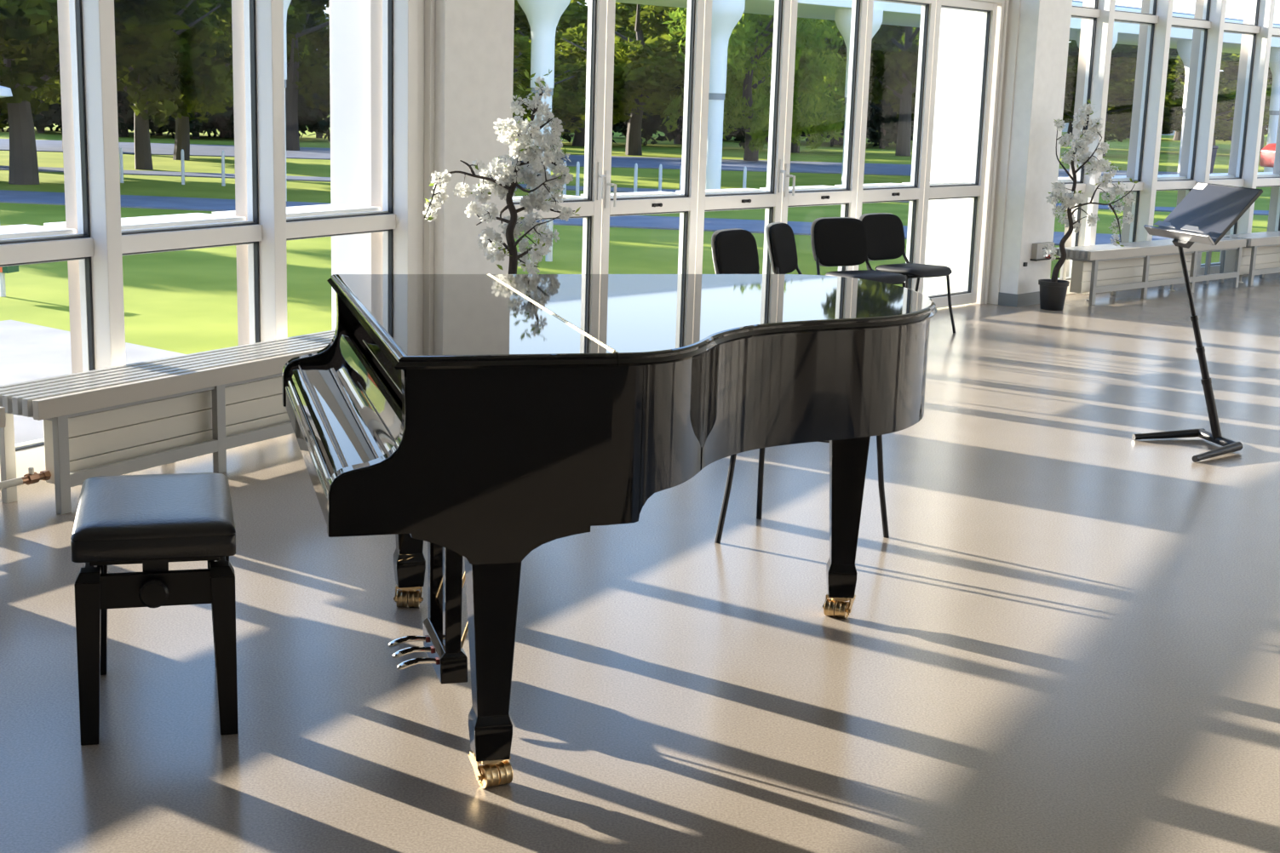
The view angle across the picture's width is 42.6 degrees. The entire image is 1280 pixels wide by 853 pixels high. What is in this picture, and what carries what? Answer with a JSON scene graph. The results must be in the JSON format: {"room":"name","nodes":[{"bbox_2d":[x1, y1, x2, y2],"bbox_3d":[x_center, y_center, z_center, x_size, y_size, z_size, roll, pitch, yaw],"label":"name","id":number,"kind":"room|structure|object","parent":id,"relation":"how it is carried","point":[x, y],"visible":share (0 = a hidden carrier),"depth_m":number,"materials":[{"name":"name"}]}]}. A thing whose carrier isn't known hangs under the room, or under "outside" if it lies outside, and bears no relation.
{"room":"music room","nodes":[
{"label":"music room","id":0,"kind":"room"},
{"bbox_2d":[0,320,185,444],"bbox_3d":[-6.329,0.872,3.638,3.700,0.300,15.200,8,13,28],"label":"pavement","id":1,"kind":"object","parent":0,"point":[28,352],"visible":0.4,"depth_m":9.67,"materials":[{"name":"white concrete"}]},
{"bbox_2d":[434,0,514,274],"bbox_3d":[-1.148,-2.428,8.646,0.913,4.400,0.480,12,15,40],"label":"wall","id":2,"kind":"structure","parent":0,"point":[474,38],"depth_m":8.47,"materials":[{"name":"white paint"}]},
{"bbox_2d":[212,0,418,345],"bbox_3d":[-1.563,-2.267,7.790,0.465,4.400,1.073,8,13,28],"label":"window","id":3,"kind":"structure","parent":2,"relation":"in","point":[280,223],"depth_m":7.95,"materials":[{"name":"white paint"}]},
{"bbox_2d":[329,0,435,330],"bbox_3d":[-1.269,-2.380,8.390,0.600,4.400,0.260,8,13,28],"label":"column","id":4,"kind":"structure","parent":2,"relation":"attached to","point":[349,20],"depth_m":8.48,"materials":[{"name":"white paint"}]},
{"bbox_2d":[512,0,607,274],"bbox_3d":[-0.581,-1.516,9.410,0.309,2.318,0.874,12,15,40],"label":"door","id":5,"kind":"structure","parent":2,"relation":"in","point":[590,203],"depth_m":9.60,"materials":[{"name":"white paint"}]},
{"bbox_2d":[0,114,1271,354],"bbox_3d":[0.283,-9.207,54.253,160.000,0.300,170.000,2,12,0],"label":"lawn","id":6,"kind":"structure","parent":0,"point":[180,301],"depth_m":18.54,"materials":[{"name":"green plant"}]},
{"bbox_2d":[0,86,12,97],"bbox_3d":[-6.837,-2.838,17.324,0.480,1.520,0.480,2,12,0],"label":"lamp post","id":7,"kind":"object","parent":6,"relation":"on","point":[4,91],"visible":0.93,"depth_m":17.12,"materials":[{"name":"grey"}]},
{"bbox_2d":[0,265,18,297],"bbox_3d":[-4.883,-1.130,12.320,0.435,0.288,0.135,5,12,15],"label":"sign","id":8,"kind":"object","parent":6,"relation":"on","point":[3,270],"visible":0.51,"depth_m":12.24,"materials":[{"name":"grey"}]},
{"bbox_2d":[0,96,62,132],"bbox_3d":[-16.821,-9.274,46.194,4.938,2.206,2.616,2,12,0],"label":"shrub","id":9,"kind":"object","parent":6,"relation":"on","point":[40,129],"visible":0.03,"depth_m":46.02,"materials":[{"name":"green plant"}]},
{"bbox_2d":[31,41,132,149],"bbox_3d":[-12.506,-9.474,35.879,4.412,7.103,5.073,3,12,8],"label":"tree","id":10,"kind":"object","parent":6,"relation":"on","point":[53,92],"visible":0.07,"depth_m":36.39,"materials":[{"name":"green plant"}]},
{"bbox_2d":[0,0,190,184],"bbox_3d":[-9.140,-6.580,24.327,4.864,6.202,5.687,-7,14,-36],"label":"tree","id":11,"kind":"object","parent":6,"relation":"on","point":[27,52],"visible":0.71,"depth_m":24.43,"materials":[{"name":"green plant"}]},
{"bbox_2d":[31,90,209,137],"bbox_3d":[-14.313,-9.102,45.195,5.458,2.438,2.891,2,12,0],"label":"shrub","id":12,"kind":"object","parent":6,"relation":"on","point":[56,117],"visible":0.06,"depth_m":44.94,"materials":[{"name":"green plant"}]},
{"bbox_2d":[119,147,123,183],"bbox_3d":[-8.125,-4.098,25.750,0.056,0.550,0.056,2,12,0],"label":"bollard","id":13,"kind":"object","parent":6,"relation":"on","point":[121,164],"visible":1,"depth_m":25.73,"materials":[{"name":"white metal"}]},
{"bbox_2d":[116,78,128,137],"bbox_3d":[-14.338,-11.876,44.483,6.824,8.325,5.838,11,15,37],"label":"tree","id":14,"kind":"object","parent":6,"relation":"on","point":[125,133],"visible":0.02,"depth_m":45.20,"materials":[{"name":"green plant"}]},
{"bbox_2d":[53,0,233,170],"bbox_3d":[-8.853,-7.453,29.230,3.170,5.980,3.472,-8,15,-38],"label":"tree","id":15,"kind":"object","parent":6,"relation":"on","point":[183,80],"visible":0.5,"depth_m":29.12,"materials":[{"name":"green plant"}]},
{"bbox_2d":[116,91,234,138],"bbox_3d":[-12.181,-8.932,45.215,4.938,2.206,2.616,2,12,0],"label":"shrub","id":16,"kind":"object","parent":6,"relation":"on","point":[227,117],"visible":0.12,"depth_m":45.03,"materials":[{"name":"green plant"}]},
{"bbox_2d":[129,116,233,137],"bbox_3d":[-13.774,-9.432,47.164,5.198,2.322,2.754,2,12,0],"label":"shrub","id":17,"kind":"object","parent":6,"relation":"on","point":[157,133],"visible":0.02,"depth_m":47.27,"materials":[{"name":"green plant"}]},
{"bbox_2d":[180,149,184,184],"bbox_3d":[-7.163,-4.068,25.750,0.056,0.550,0.056,2,12,0],"label":"bollard","id":18,"kind":"object","parent":6,"relation":"on","point":[182,150],"visible":1,"depth_m":25.73,"materials":[{"name":"grey paint"}]},
{"bbox_2d":[115,0,295,160],"bbox_3d":[-9.535,-8.239,32.917,4.167,6.016,3.942,7,12,23],"label":"tree","id":19,"kind":"object","parent":6,"relation":"on","point":[182,130],"visible":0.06,"depth_m":33.29,"materials":[{"name":"green plant"}]},
{"bbox_2d":[221,150,225,185],"bbox_3d":[-6.530,-4.048,25.750,0.056,0.550,0.056,2,12,0],"label":"bollard","id":20,"kind":"object","parent":6,"relation":"on","point":[223,183],"visible":1,"depth_m":25.73,"materials":[{"name":"white metal"}]},
{"bbox_2d":[200,0,315,137],"bbox_3d":[-11.695,-11.365,46.739,5.393,6.499,6.201,-3,12,-21],"label":"tree","id":21,"kind":"object","parent":6,"relation":"on","point":[299,8],"visible":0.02,"depth_m":47.16,"materials":[{"name":"green plant"}]},
{"bbox_2d":[201,73,330,142],"bbox_3d":[-10.106,-9.120,46.185,5.198,2.322,2.754,2,12,0],"label":"shrub","id":22,"kind":"object","parent":6,"relation":"on","point":[315,116],"visible":0.21,"depth_m":45.91,"materials":[{"name":"green plant"}]},
{"bbox_2d":[206,0,330,150],"bbox_3d":[-8.300,-10.090,38.702,5.720,7.455,4.865,3,12,8],"label":"tree","id":23,"kind":"object","parent":6,"relation":"on","point":[315,78],"visible":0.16,"depth_m":39.09,"materials":[{"name":"green plant"}]},
{"bbox_2d":[209,106,330,138],"bbox_3d":[-11.773,-9.675,48.124,5.718,2.554,3.029,2,12,0],"label":"shrub","id":24,"kind":"object","parent":6,"relation":"on","point":[301,125],"visible":0.02,"depth_m":48.28,"materials":[{"name":"green plant"}]},
{"bbox_2d":[283,0,291,201],"bbox_3d":[-5.008,-4.721,22.440,0.900,3.280,0.900,-10,16,-44],"label":"column","id":25,"kind":"structure","parent":6,"relation":"on","point":[286,2],"depth_m":22.34,"materials":[{"name":"white paint"}]},
{"bbox_2d":[298,21,310,61],"bbox_3d":[-18.451,-19.534,78.149,6.623,9.718,7.284,6,12,19],"label":"tree","id":26,"kind":"object","parent":6,"relation":"on","point":[307,52],"visible":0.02,"depth_m":78.76,"materials":[{"name":"green plant"}]},
{"bbox_2d":[292,0,329,67],"bbox_3d":[-17.187,-21.288,83.688,7.262,11.079,6.086,-3,12,-22],"label":"tree","id":27,"kind":"object","parent":6,"relation":"on","point":[319,38],"visible":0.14,"depth_m":82.72,"materials":[{"name":"green plant"}]},
{"bbox_2d":[298,58,330,137],"bbox_3d":[-9.532,-9.753,49.114,5.458,2.438,2.891,2,12,0],"label":"shrub","id":28,"kind":"object","parent":6,"relation":"on","point":[318,134],"visible":0.02,"depth_m":49.05,"materials":[{"name":"green plant"}]},
{"bbox_2d":[516,0,570,195],"bbox_3d":[-1.537,-5.303,25.821,0.900,3.280,0.900,-10,16,-44],"label":"column","id":29,"kind":"structure","parent":6,"relation":"on","point":[543,16],"depth_m":25.52,"materials":[{"name":"white paint"}]},
{"bbox_2d":[513,1,574,72],"bbox_3d":[-5.127,-17.155,76.222,6.571,6.501,7.025,-2,12,-16],"label":"tree","id":30,"kind":"object","parent":6,"relation":"on","point":[525,33],"visible":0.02,"depth_m":76.02,"materials":[{"name":"green plant"}]},
{"bbox_2d":[511,0,585,156],"bbox_3d":[-3.055,-7.949,37.173,4.412,4.029,5.073,-6,14,-35],"label":"tree","id":31,"kind":"object","parent":6,"relation":"on","point":[565,103],"visible":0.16,"depth_m":36.77,"materials":[{"name":"green plant"}]},
{"bbox_2d":[545,176,553,261],"bbox_3d":[-0.874,-2.012,15.924,0.076,0.820,0.076,2,12,0],"label":"marker post","id":32,"kind":"object","parent":6,"relation":"on","point":[548,257],"visible":0.26,"depth_m":15.95,"materials":[{"name":"grey"}]},
{"bbox_2d":[575,161,579,195],"bbox_3d":[-0.975,-3.878,25.750,0.056,0.550,0.056,2,12,0],"label":"bollard","id":33,"kind":"object","parent":6,"relation":"on","point":[577,163],"visible":0.85,"depth_m":25.73,"materials":[{"name":"white metal"}]},
{"bbox_2d":[521,79,643,144],"bbox_3d":[-2.604,-9.540,49.114,5.458,2.438,2.891,2,12,0],"label":"shrub","id":34,"kind":"object","parent":6,"relation":"on","point":[615,127],"visible":0.05,"depth_m":49.01,"materials":[{"name":"green plant"}]},
{"bbox_2d":[513,0,653,146],"bbox_3d":[-1.990,-10.512,48.637,5.354,4.584,5.303,2,12,0],"label":"tree","id":35,"kind":"object","parent":6,"relation":"on","point":[571,54],"visible":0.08,"depth_m":47.76,"materials":[{"name":"green plant"}]},
{"bbox_2d":[0,138,1219,177],"bbox_3d":[0.189,-6.138,39.060,80.156,0.300,6.000,1,12,-4],"label":"fence","id":36,"kind":"object","parent":6,"relation":"on","point":[42,145],"visible":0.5,"depth_m":38.54,"materials":[{"name":"concrete"}]},
{"bbox_2d":[1075,30,1118,50],"bbox_3d":[10.231,-7.276,37.289,0.900,3.280,0.900,-10,16,-44],"label":"column","id":37,"kind":"structure","parent":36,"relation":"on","point":[1078,32],"depth_m":36.82,"materials":[{"name":"white paint"}]},
{"bbox_2d":[1176,40,1192,174],"bbox_3d":[13.573,-7.836,40.546,0.900,3.280,0.900,-10,16,-44],"label":"column","id":38,"kind":"structure","parent":36,"relation":"on","point":[1184,47],"depth_m":40.28,"materials":[{"name":"white paint"}]},
{"bbox_2d":[1210,145,1218,173],"bbox_3d":[13.440,-6.350,39.444,0.580,0.800,0.580,-1,12,-12],"label":"waste container","id":39,"kind":"object","parent":36,"relation":"on","point":[1214,148],"visible":0.12,"depth_m":39.21,"materials":[{"name":"grey metal"}]},
{"bbox_2d":[1259,143,1275,167],"bbox_3d":[17.497,-6.726,40.354,4.200,1.418,1.758,-2,12,-20],"label":"car","id":40,"kind":"object","parent":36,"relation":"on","point":[1267,153],"visible":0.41,"depth_m":40.19,"materials":[{"name":"red paint"}]},
{"bbox_2d":[0,189,1220,252],"bbox_3d":[0.076,-2.491,21.127,60.431,0.300,1.900,3,12,7],"label":"path","id":41,"kind":"object","parent":6,"relation":"on","point":[14,197],"visible":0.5,"depth_m":21.24,"materials":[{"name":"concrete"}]},
{"bbox_2d":[562,91,668,144],"bbox_3d":[-1.470,-10.156,52.044,5.718,2.554,3.029,2,12,0],"label":"shrub","id":42,"kind":"object","parent":6,"relation":"on","point":[664,130],"visible":0.02,"depth_m":51.97,"materials":[{"name":"green plant"}]},
{"bbox_2d":[553,2,686,155],"bbox_3d":[-0.027,-9.913,42.909,5.637,5.854,4.903,11,15,38],"label":"tree","id":43,"kind":"object","parent":6,"relation":"on","point":[639,69],"visible":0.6,"depth_m":41.64,"materials":[{"name":"green plant"}]},
{"bbox_2d":[0,165,1268,215],"bbox_3d":[0.118,-3.846,27.791,60.208,0.300,1.000,3,12,5],"label":"path","id":44,"kind":"object","parent":6,"relation":"on","point":[2,168],"visible":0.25,"depth_m":27.99,"materials":[{"name":"concrete"}]},
{"bbox_2d":[633,163,637,192],"bbox_3d":[-0.068,-3.850,25.750,0.056,0.550,0.056,2,12,0],"label":"bollard","id":45,"kind":"object","parent":6,"relation":"on","point":[635,179],"visible":0.85,"depth_m":25.72,"materials":[{"name":"white metal"}]},
{"bbox_2d":[658,164,662,191],"bbox_3d":[0.318,-3.838,25.750,0.056,0.550,0.056,2,12,0],"label":"bollard","id":46,"kind":"object","parent":6,"relation":"on","point":[660,165],"visible":0.85,"depth_m":25.72,"materials":[{"name":"white metal"}]},
{"bbox_2d":[614,12,768,144],"bbox_3d":[1.672,-12.595,53.925,6.425,6.888,6.364,-1,12,-15],"label":"tree","id":47,"kind":"object","parent":6,"relation":"on","point":[633,37],"visible":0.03,"depth_m":52.08,"materials":[{"name":"green plant"}]},
{"bbox_2d":[616,86,769,149],"bbox_3d":[1.855,-9.802,51.074,5.458,2.438,2.891,2,12,0],"label":"shrub","id":48,"kind":"object","parent":6,"relation":"on","point":[650,129],"visible":0.06,"depth_m":51.08,"materials":[{"name":"green plant"}]},
{"bbox_2d":[705,0,745,189],"bbox_3d":[1.307,-5.780,28.593,0.900,3.280,0.900,-10,16,-44],"label":"column","id":49,"kind":"structure","parent":6,"relation":"on","point":[726,14],"depth_m":28.39,"materials":[{"name":"white paint"}]},
{"bbox_2d":[661,7,845,161],"bbox_3d":[2.890,-9.328,41.061,4.652,5.615,4.641,3,12,4],"label":"tree","id":50,"kind":"object","parent":6,"relation":"on","point":[743,57],"visible":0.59,"depth_m":40.32,"materials":[{"name":"green plant"}]},
{"bbox_2d":[734,13,881,153],"bbox_3d":[4.485,-11.078,48.836,5.126,6.076,5.146,6,12,21],"label":"tree","id":51,"kind":"object","parent":6,"relation":"on","point":[840,83],"visible":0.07,"depth_m":47.79,"materials":[{"name":"green plant"}]},
{"bbox_2d":[794,18,916,144],"bbox_3d":[7.287,-13.155,58.437,5.456,6.500,4.982,-3,12,-23],"label":"tree","id":52,"kind":"object","parent":6,"relation":"on","point":[895,49],"visible":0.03,"depth_m":57.57,"materials":[{"name":"green plant"}]},
{"bbox_2d":[834,8,883,184],"bbox_3d":[4.080,-6.245,31.295,0.900,3.280,0.900,-10,16,-44],"label":"column","id":53,"kind":"structure","parent":6,"relation":"on","point":[842,16],"depth_m":30.83,"materials":[{"name":"white paint"}]},
{"bbox_2d":[615,0,1279,53],"bbox_3d":[8.187,-9.242,36.884,42.000,0.610,3.450,-10,16,-44],"label":"canopy","id":54,"kind":"object","parent":53,"relation":"on","point":[894,14],"visible":0.25,"depth_m":33.84,"materials":[{"name":"white paint"}]},
{"bbox_2d":[807,79,914,149],"bbox_3d":[8.364,-10.652,55.964,5.718,2.554,3.029,2,12,0],"label":"shrub","id":55,"kind":"object","parent":6,"relation":"on","point":[889,121],"visible":0.18,"depth_m":55.65,"materials":[{"name":"green plant"}]},
{"bbox_2d":[825,24,919,156],"bbox_3d":[8.104,-12.055,48.459,4.865,8.447,5.720,11,15,38],"label":"tree","id":56,"kind":"object","parent":6,"relation":"on","point":[900,92],"visible":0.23,"depth_m":48.57,"materials":[{"name":"green plant"}]},
{"bbox_2d":[869,90,913,145],"bbox_3d":[10.460,-11.290,58.884,6.238,2.786,3.304,2,12,0],"label":"shrub","id":57,"kind":"object","parent":6,"relation":"on","point":[876,128],"visible":0.02,"depth_m":58.81,"materials":[{"name":"green plant"}]},
{"bbox_2d":[1062,40,1076,137],"bbox_3d":[21.515,-16.797,81.928,7.284,5.042,6.623,-5,13,-31],"label":"tree","id":58,"kind":"object","parent":6,"relation":"on","point":[1069,119],"visible":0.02,"depth_m":81.02,"materials":[{"name":"green plant"}]},
{"bbox_2d":[1062,40,1176,156],"bbox_3d":[15.383,-10.962,54.895,4.621,3.973,5.520,7,13,24],"label":"tree","id":59,"kind":"object","parent":6,"relation":"on","point":[1123,59],"visible":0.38,"depth_m":53.68,"materials":[{"name":"green plant"}]},
{"bbox_2d":[1107,45,1222,134],"bbox_3d":[19.757,-12.550,62.626,4.529,4.288,4.960,10,14,36],"label":"tree","id":60,"kind":"object","parent":6,"relation":"on","point":[1173,52],"visible":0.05,"depth_m":61.59,"materials":[{"name":"green plant"}]},
{"bbox_2d":[1125,52,1271,145],"bbox_3d":[20.955,-12.111,60.981,5.833,4.152,5.890,5,12,15],"label":"tree","id":61,"kind":"object","parent":6,"relation":"on","point":[1173,99],"visible":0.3,"depth_m":59.87,"materials":[{"name":"green plant"}]},
{"bbox_2d":[1167,68,1238,140],"bbox_3d":[28.318,-17.410,86.186,6.436,4.963,6.094,-4,13,-25],"label":"tree","id":62,"kind":"object","parent":6,"relation":"on","point":[1177,136],"visible":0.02,"depth_m":86.27,"materials":[{"name":"green plant"}]},
{"bbox_2d":[1215,63,1272,152],"bbox_3d":[25.078,-13.202,66.532,4.529,4.331,4.960,6,12,22],"label":"tree","id":63,"kind":"object","parent":6,"relation":"on","point":[1231,74],"visible":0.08,"depth_m":66.24,"materials":[{"name":"green plant"}]},
{"bbox_2d":[1263,47,1279,172],"bbox_3d":[16.987,-8.408,43.872,0.900,3.280,0.900,-10,16,-44],"label":"column","id":64,"kind":"structure","parent":6,"relation":"on","point":[1274,62],"depth_m":43.69,"materials":[{"name":"white paint"}]},
{"bbox_2d":[0,272,1279,852],"bbox_3d":[2.179,0.242,7.364,18.106,0.120,28.363,2,12,0],"label":"floor","id":65,"kind":"structure","parent":0,"point":[1063,635],"depth_m":4.69,"materials":[{"name":"stone"}]},
{"bbox_2d":[0,406,5,428],"bbox_3d":[-3.015,0.335,4.730,0.345,0.437,2.630,8,13,28],"label":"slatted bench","id":66,"kind":"object","parent":65,"relation":"on","point":[2,421],"visible":1,"depth_m":5.73,"materials":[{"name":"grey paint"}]},
{"bbox_2d":[0,0,95,482],"bbox_3d":[-2.554,-1.944,6.056,0.465,4.400,0.994,8,13,28],"label":"window","id":67,"kind":"structure","parent":65,"relation":"on","point":[20,244],"depth_m":6.56,"materials":[{"name":"white paint"}]},
{"bbox_2d":[43,0,262,373],"bbox_3d":[-2.068,-2.102,6.906,0.465,4.400,0.994,8,13,28],"label":"window","id":68,"kind":"structure","parent":65,"relation":"on","point":[115,237],"depth_m":6.70,"materials":[{"name":"white paint"}]},
{"bbox_2d":[70,472,238,746],"bbox_3d":[-1.229,0.442,4.192,0.376,0.548,0.574,-2,12,-16],"label":"piano bench","id":69,"kind":"object","parent":65,"relation":"on","point":[153,521],"visible":1,"depth_m":3.94,"materials":[{"name":"black leather"}]},
{"bbox_2d":[70,472,236,562],"bbox_3d":[-1.224,0.216,4.150,0.376,0.088,0.566,-2,12,-16],"label":"cushion","id":70,"kind":"object","parent":69,"relation":"on","point":[175,517],"depth_m":3.94,"materials":[{"name":"black leather"}]},
{"bbox_2d":[43,376,290,483],"bbox_3d":[-1.591,-0.067,7.138,0.110,0.349,2.400,8,13,28],"label":"radiator","id":71,"kind":"object","parent":65,"relation":"on","point":[102,438],"visible":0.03,"depth_m":6.49,"materials":[{"name":"white metal"}]},
{"bbox_2d":[0,467,51,489],"bbox_3d":[-2.358,0.219,5.867,0.042,0.061,0.618,8,13,28],"label":"radiator valve","id":72,"kind":"object","parent":71,"relation":"attached to","point":[31,478],"visible":1,"depth_m":6.04,"materials":[{"name":"white metal"}]},
{"bbox_2d":[0,329,335,515],"bbox_3d":[-1.656,-0.107,7.107,0.345,0.437,2.630,8,13,28],"label":"slatted bench","id":73,"kind":"object","parent":65,"relation":"on","point":[56,399],"visible":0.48,"depth_m":6.39,"materials":[{"name":"beige paint"}]},
{"bbox_2d":[422,69,580,274],"bbox_3d":[-0.676,-0.889,7.988,0.772,1.676,0.377,2,12,0],"label":"blossom tree","id":74,"kind":"object","parent":65,"relation":"on","point":[502,176],"visible":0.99,"depth_m":7.90,"materials":[{"name":"grey plant"}]},
{"bbox_2d":[281,273,937,788],"bbox_3d":[0.021,0.174,4.511,1.864,1.022,1.568,-2,12,-16],"label":"grand piano","id":75,"kind":"object","parent":65,"relation":"on","point":[488,421],"visible":1,"depth_m":3.89,"materials":[{"name":"black paint"}]},
{"bbox_2d":[711,228,759,274],"bbox_3d":[0.737,-0.744,9.698,0.581,0.800,0.524,10,14,34],"label":"chair","id":76,"kind":"object","parent":65,"relation":"on","point":[734,251],"visible":0.3,"depth_m":9.73,"materials":[{"name":"black fabric"}]},
{"bbox_2d":[765,222,802,274],"bbox_3d":[1.089,-0.866,10.352,0.581,0.800,0.524,6,12,22],"label":"chair","id":77,"kind":"object","parent":65,"relation":"on","point":[780,237],"visible":0.43,"depth_m":10.33,"materials":[{"name":"black fabric"}]},
{"bbox_2d":[714,435,889,543],"bbox_3d":[0.572,0.036,5.839,0.524,0.800,0.581,7,13,25],"label":"chair","id":78,"kind":"object","parent":65,"relation":"on","point":[879,438],"visible":0.07,"depth_m":5.96,"materials":[{"name":"black metal"}]},
{"bbox_2d":[810,217,906,287],"bbox_3d":[1.439,-0.962,10.873,0.524,0.800,0.581,-5,13,-29],"label":"chair","id":79,"kind":"object","parent":65,"relation":"on","point":[835,241],"visible":0.73,"depth_m":10.96,"materials":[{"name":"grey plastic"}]},
{"bbox_2d":[859,212,956,332],"bbox_3d":[1.831,-1.060,11.414,0.524,0.800,0.581,-8,15,-41],"label":"chair","id":80,"kind":"object","parent":65,"relation":"on","point":[885,231],"visible":0.7,"depth_m":11.45,"materials":[{"name":"black fabric"}]},
{"bbox_2d":[1038,99,1138,310],"bbox_3d":[3.505,-1.717,12.780,0.722,1.638,0.337,2,12,3],"label":"blossom tree","id":81,"kind":"object","parent":65,"relation":"on","point":[1053,291],"visible":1,"depth_m":12.75,"materials":[{"name":"grey plant"}]},
{"bbox_2d":[1057,0,1158,294],"bbox_3d":[4.047,-3.377,14.090,0.942,4.400,0.485,-9,16,-43],"label":"window","id":82,"kind":"structure","parent":65,"relation":"on","point":[1104,25],"depth_m":13.89,"materials":[{"name":"white paint"}]},
{"bbox_2d":[1069,252,1192,300],"bbox_3d":[4.222,-1.292,14.036,1.830,0.349,0.110,-9,16,-43],"label":"radiator","id":83,"kind":"object","parent":65,"relation":"on","point":[1124,271],"visible":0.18,"depth_m":13.82,"materials":[{"name":"white metal"}]},
{"bbox_2d":[1053,236,1246,305],"bbox_3d":[4.435,-1.366,14.208,2.630,0.437,0.345,-9,16,-43],"label":"slatted bench","id":84,"kind":"object","parent":65,"relation":"on","point":[1093,254],"visible":0.84,"depth_m":13.85,"materials":[{"name":"grey paint"}]},
{"bbox_2d":[1113,0,1211,242],"bbox_3d":[4.729,-3.486,14.728,0.942,4.400,0.485,-9,16,-43],"label":"window","id":85,"kind":"structure","parent":65,"relation":"on","point":[1153,182],"depth_m":14.52,"materials":[{"name":"white paint"}]},
{"bbox_2d":[1131,182,1262,462],"bbox_3d":[2.638,-0.511,7.736,0.386,1.234,0.676,-2,12,-16],"label":"music stand","id":86,"kind":"object","parent":65,"relation":"on","point":[1208,211],"visible":1,"depth_m":7.77,"materials":[{"name":"black metal"}]},
{"bbox_2d":[1143,224,1214,245],"bbox_3d":[2.525,-0.899,7.710,0.046,0.054,0.469,-3,12,-20],"label":"tray","id":87,"kind":"object","parent":86,"relation":"on","point":[1182,234],"depth_m":7.67,"materials":[{"name":"grey metal"}]},
{"bbox_2d":[1162,0,1260,275],"bbox_3d":[5.410,-3.594,15.366,0.942,4.400,0.485,-9,16,-43],"label":"window","id":88,"kind":"structure","parent":65,"relation":"on","point":[1218,8],"depth_m":15.13,"materials":[{"name":"white paint"}]},
{"bbox_2d":[1214,0,1279,276],"bbox_3d":[6.092,-3.703,16.004,0.942,4.400,0.485,-9,16,-43],"label":"window","id":89,"kind":"structure","parent":65,"relation":"on","point":[1253,179],"depth_m":15.72,"materials":[{"name":"white paint"}]},
{"bbox_2d":[1218,230,1279,286],"bbox_3d":[6.408,-1.681,16.054,2.630,0.437,0.345,-9,16,-43],"label":"slatted bench","id":90,"kind":"object","parent":65,"relation":"on","point":[1254,240],"visible":0.59,"depth_m":15.25,"materials":[{"name":"grey paint"}]},
{"bbox_2d":[1223,245,1279,283],"bbox_3d":[6.108,-1.593,15.800,1.830,0.349,0.110,-9,16,-43],"label":"radiator","id":91,"kind":"object","parent":65,"relation":"on","point":[1267,256],"visible":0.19,"depth_m":15.38,"materials":[{"name":"white metal"}]},
{"bbox_2d":[1257,109,1279,231],"bbox_3d":[6.774,-3.812,16.642,0.942,4.400,0.485,-9,16,-43],"label":"window","id":92,"kind":"structure","parent":65,"relation":"on","point":[1275,190],"depth_m":16.60,"materials":[{"name":"white paint"}]},
{"bbox_2d":[923,0,1072,295],"bbox_3d":[2.894,-3.207,13.080,0.893,4.400,0.520,12,15,40],"label":"wall","id":93,"kind":"structure","parent":0,"point":[1044,25],"depth_m":13.04,"materials":[{"name":"white paint"}]},
{"bbox_2d":[901,0,997,308],"bbox_3d":[2.340,-2.089,12.668,0.250,2.318,0.874,12,15,40],"label":"door","id":94,"kind":"structure","parent":93,"relation":"in","point":[974,191],"depth_m":12.75,"materials":[{"name":"white paint"}]},
{"bbox_2d":[969,0,1002,3],"bbox_3d":[0.976,-2.963,10.756,0.130,0.065,5.312,12,15,40],"label":"trim","id":95,"kind":"structure","parent":93,"relation":"attached to","point":[983,1],"depth_m":12.57,"materials":[{"name":"white paint"}]},
{"bbox_2d":[580,0,705,274],"bbox_3d":[0.008,-1.629,10.058,0.309,2.318,0.874,12,15,40],"label":"door","id":96,"kind":"structure","parent":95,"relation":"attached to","point":[685,203],"depth_m":10.15,"materials":[{"name":"white paint"}]},
{"bbox_2d":[676,0,791,274],"bbox_3d":[0.597,-1.743,10.706,0.309,2.318,0.874,12,15,40],"label":"door","id":97,"kind":"structure","parent":95,"relation":"attached to","point":[737,198],"depth_m":10.78,"materials":[{"name":"white paint"}]},
{"bbox_2d":[759,0,867,270],"bbox_3d":[1.185,-1.857,11.353,0.309,2.318,0.874,12,15,40],"label":"door","id":98,"kind":"structure","parent":95,"relation":"attached to","point":[794,196],"depth_m":11.43,"materials":[{"name":"white paint"}]},
{"bbox_2d":[834,0,935,290],"bbox_3d":[1.756,-1.974,12.016,0.262,2.318,0.874,12,15,40],"label":"door","id":99,"kind":"structure","parent":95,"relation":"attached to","point":[878,192],"depth_m":12.10,"materials":[{"name":"white paint"}]},
{"bbox_2d":[974,0,1021,304],"bbox_3d":[2.812,-3.140,12.742,0.230,4.400,0.105,12,15,40],"label":"trim","id":100,"kind":"structure","parent":93,"relation":"attached to","point":[1007,18],"depth_m":12.91,"materials":[{"name":"white paint"}]},
{"bbox_2d":[998,291,1039,307],"bbox_3d":[1.046,-0.665,11.098,0.303,0.100,6.570,12,15,40],"label":"baseboard","id":101,"kind":"structure","parent":93,"relation":"attached to","point":[1033,298],"depth_m":13.10,"materials":[{"name":"grey"}]},
{"bbox_2d":[1030,241,1054,261],"bbox_3d":[3.235,-1.402,13.156,0.075,0.135,0.300,12,15,40],"label":"wall box","id":102,"kind":"object","parent":93,"relation":"attached to","point":[1036,250],"visible":0.78,"depth_m":13.08,"materials":[{"name":"grey plastic"}]},
{"bbox_2d":[1057,0,1100,294],"bbox_3d":[3.365,-3.268,13.452,0.942,4.400,0.485,-9,16,-43],"label":"window","id":103,"kind":"structure","parent":93,"relation":"in","point":[1093,13],"depth_m":13.76,"materials":[{"name":"white paint"}]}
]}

